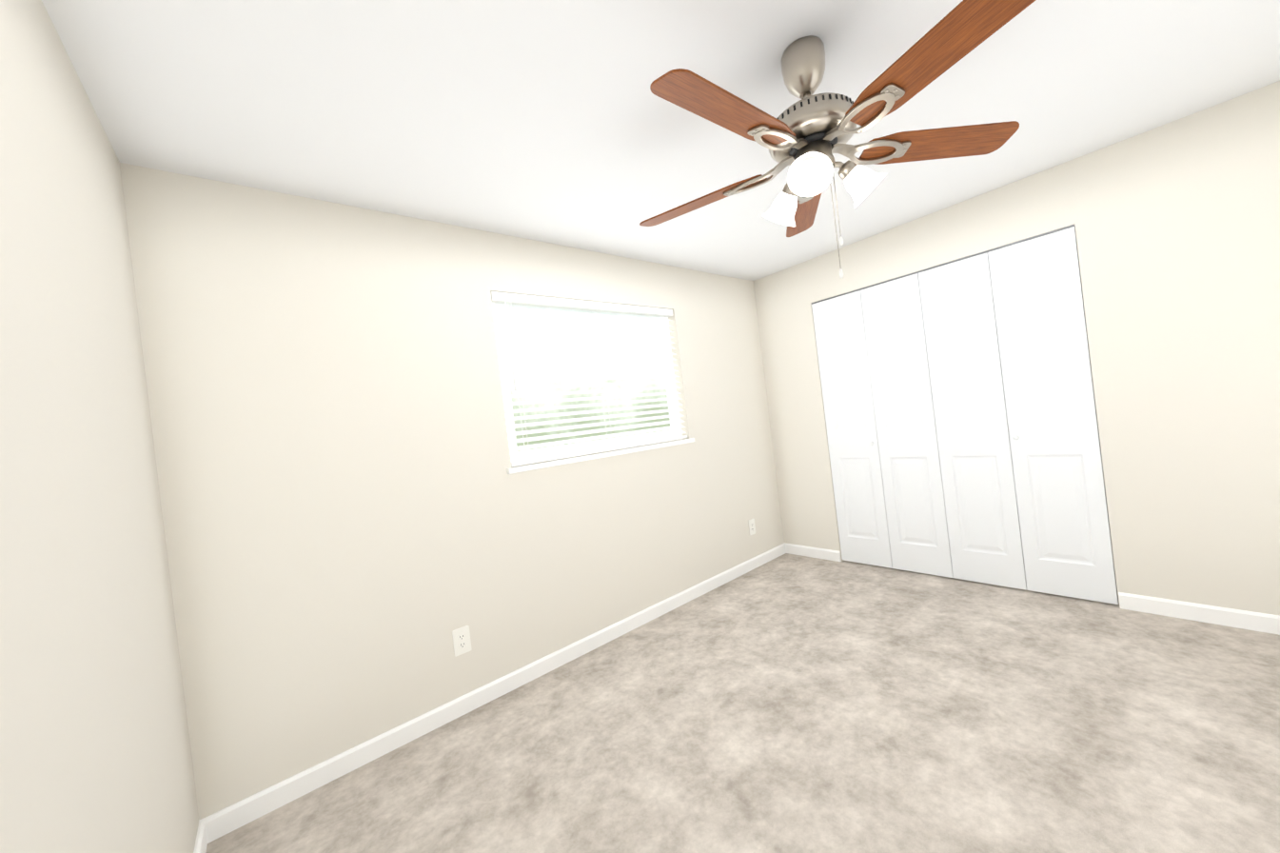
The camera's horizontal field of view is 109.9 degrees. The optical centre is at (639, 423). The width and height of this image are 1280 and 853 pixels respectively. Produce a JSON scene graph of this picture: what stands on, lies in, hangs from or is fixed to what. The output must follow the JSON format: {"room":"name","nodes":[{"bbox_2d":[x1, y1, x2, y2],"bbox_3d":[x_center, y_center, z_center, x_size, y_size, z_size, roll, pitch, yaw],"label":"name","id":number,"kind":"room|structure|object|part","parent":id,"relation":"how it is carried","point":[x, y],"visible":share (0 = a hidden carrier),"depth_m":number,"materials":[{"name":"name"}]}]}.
{"room":"empty bedroom","nodes":[
{"label":"empty bedroom","id":0,"kind":"room"},
{"bbox_2d":[0,0,199,852],"bbox_3d":[-0.703,0.170,0.287,0.140,2.440,3.580,-7,0,-40],"label":"wall","id":1,"kind":"structure","parent":0,"point":[95,753],"depth_m":0.93,"materials":[{"name":"beige paint"}]},
{"bbox_2d":[193,821,207,852],"bbox_3d":[-0.501,1.332,0.334,0.014,0.085,3.286,-7,0,-40],"label":"baseboard","id":2,"kind":"structure","parent":1,"relation":"attached to","point":[201,843],"depth_m":1.54,"materials":[{"name":"white wood"}]},
{"bbox_2d":[119,162,784,819],"bbox_3d":[0.025,0.077,3.148,4.660,2.440,0.140,-7,0,-40],"label":"wall","id":3,"kind":"structure","parent":0,"point":[360,524],"depth_m":2.03,"materials":[{"name":"beige paint"}]},
{"bbox_2d":[452,625,472,656],"bbox_3d":[-0.875,1.067,2.207,0.080,0.126,0.007,-7,0,-40],"label":"electrical outlet","id":4,"kind":"object","parent":3,"relation":"attached to","point":[462,640],"visible":1,"depth_m":2.20,"materials":[{"name":"white plastic"}]},
{"bbox_2d":[198,542,786,843],"bbox_3d":[-0.130,1.282,2.802,3.760,0.085,0.014,-7,0,-40],"label":"baseboard","id":5,"kind":"structure","parent":3,"relation":"attached to","point":[243,812],"depth_m":2.10,"materials":[{"name":"white wood"}]},
{"bbox_2d":[492,303,694,473],"bbox_3d":[-0.256,-0.287,2.930,1.460,1.000,0.168,-7,0,-40],"label":"window","id":6,"kind":"structure","parent":3,"relation":"in","point":[564,461],"depth_m":2.87,"materials":[{"name":"white plastic"}]},
{"bbox_2d":[490,291,687,466],"bbox_3d":[-0.244,-0.305,2.913,1.384,0.962,0.070,-7,0,-40],"label":"window blind","id":7,"kind":"object","parent":6,"relation":"attached to","point":[506,298],"visible":0.9,"depth_m":2.81,"materials":[{"name":"white plastic"}]},
{"bbox_2d":[748,518,755,534],"bbox_3d":[0.933,0.859,3.733,0.080,0.126,0.007,-7,0,-40],"label":"electrical outlet","id":8,"kind":"object","parent":3,"relation":"attached to","point":[752,526],"visible":1,"depth_m":3.73,"materials":[{"name":"white plastic"}]},
{"bbox_2d":[41,0,1279,280],"bbox_3d":[0.920,-1.305,1.782,4.800,0.100,3.580,-7,0,-40],"label":"ceiling","id":9,"kind":"structure","parent":0,"point":[558,122],"depth_m":1.59,"materials":[{"name":"white paint"}]},
{"bbox_2d":[639,0,1035,277],"bbox_3d":[0.530,-0.826,1.433,1.234,0.758,1.282,-7,0,-40],"label":"ceiling fan","id":10,"kind":"object","parent":9,"relation":"hanging from","point":[807,135],"visible":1,"depth_m":1.35,"materials":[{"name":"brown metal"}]},
{"bbox_3d":[0.222,-0.829,1.690,0.500,0.034,0.123,-7,0,34],"label":"blade","id":11,"kind":"part","parent":10,"relation":"part of","materials":[{"name":"brown wood"}]},
{"bbox_3d":[0.243,-0.830,1.203,0.500,0.034,0.123,-7,0,-38],"label":"blade","id":12,"kind":"part","parent":10,"relation":"part of","materials":[{"name":"brown wood"}]},
{"bbox_3d":[0.676,-0.883,1.860,0.123,0.034,0.500,-7,0,16],"label":"blade","id":13,"kind":"part","parent":10,"relation":"part of","materials":[{"name":"brown wood"}]},
{"bbox_3d":[0.977,-0.918,1.478,0.500,0.034,0.123,-7,0,-2],"label":"blade","id":14,"kind":"part","parent":10,"relation":"part of","materials":[{"name":"brown wood"}]},
{"bbox_3d":[0.709,-0.885,1.072,0.123,0.034,0.500,-7,0,-20],"label":"blade","id":15,"kind":"part","parent":10,"relation":"part of","materials":[{"name":"brown wood"}]},
{"bbox_2d":[205,552,1279,852],"bbox_3d":[1.219,1.218,1.788,4.800,0.100,3.580,-7,0,-40],"label":"floor","id":16,"kind":"structure","parent":0,"point":[790,703],"depth_m":1.74,"materials":[{"name":"carpet"}]},
{"bbox_2d":[753,80,1279,615],"bbox_3d":[2.264,-0.188,2.794,0.140,2.440,3.300,-7,0,-40],"label":"wall","id":17,"kind":"structure","parent":0,"point":[1176,224],"depth_m":2.26,"materials":[{"name":"beige paint"}]},
{"bbox_2d":[811,224,1075,304],"bbox_3d":[1.893,-1.025,3.049,0.044,0.009,1.538,-7,0,-40],"label":"track","id":18,"kind":"object","parent":17,"relation":"attached to","point":[1033,237],"visible":0.57,"depth_m":2.87,"materials":[{"name":"grey metal"}]},
{"bbox_2d":[811,226,1118,604],"bbox_3d":[1.998,0.015,3.037,0.065,2.075,1.533,-7,0,-40],"label":"closet door","id":19,"kind":"structure","parent":18,"relation":"hanging from","point":[961,420],"depth_m":2.87,"materials":[{"name":"white wood"}]},
{"bbox_2d":[785,543,1279,634],"bbox_3d":[2.348,0.988,2.742,0.014,0.085,3.286,-7,0,-40],"label":"baseboard","id":20,"kind":"structure","parent":17,"relation":"attached to","point":[1237,618],"depth_m":2.25,"materials":[{"name":"white wood"}]},
{"bbox_2d":[1075,235,1114,563],"bbox_3d":[2.842,-0.257,3.283,0.140,2.440,3.300,-7,0,-40],"label":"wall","id":21,"kind":"structure","parent":0,"point":[1093,390],"depth_m":2.98,"materials":[{"name":"beige paint"}]},
{"label":"outside","id":22,"kind":"structure","parent":0,"visible":0},
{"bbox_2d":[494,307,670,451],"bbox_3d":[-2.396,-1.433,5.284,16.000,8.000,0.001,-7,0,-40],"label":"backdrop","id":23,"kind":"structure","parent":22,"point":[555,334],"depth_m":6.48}
]}

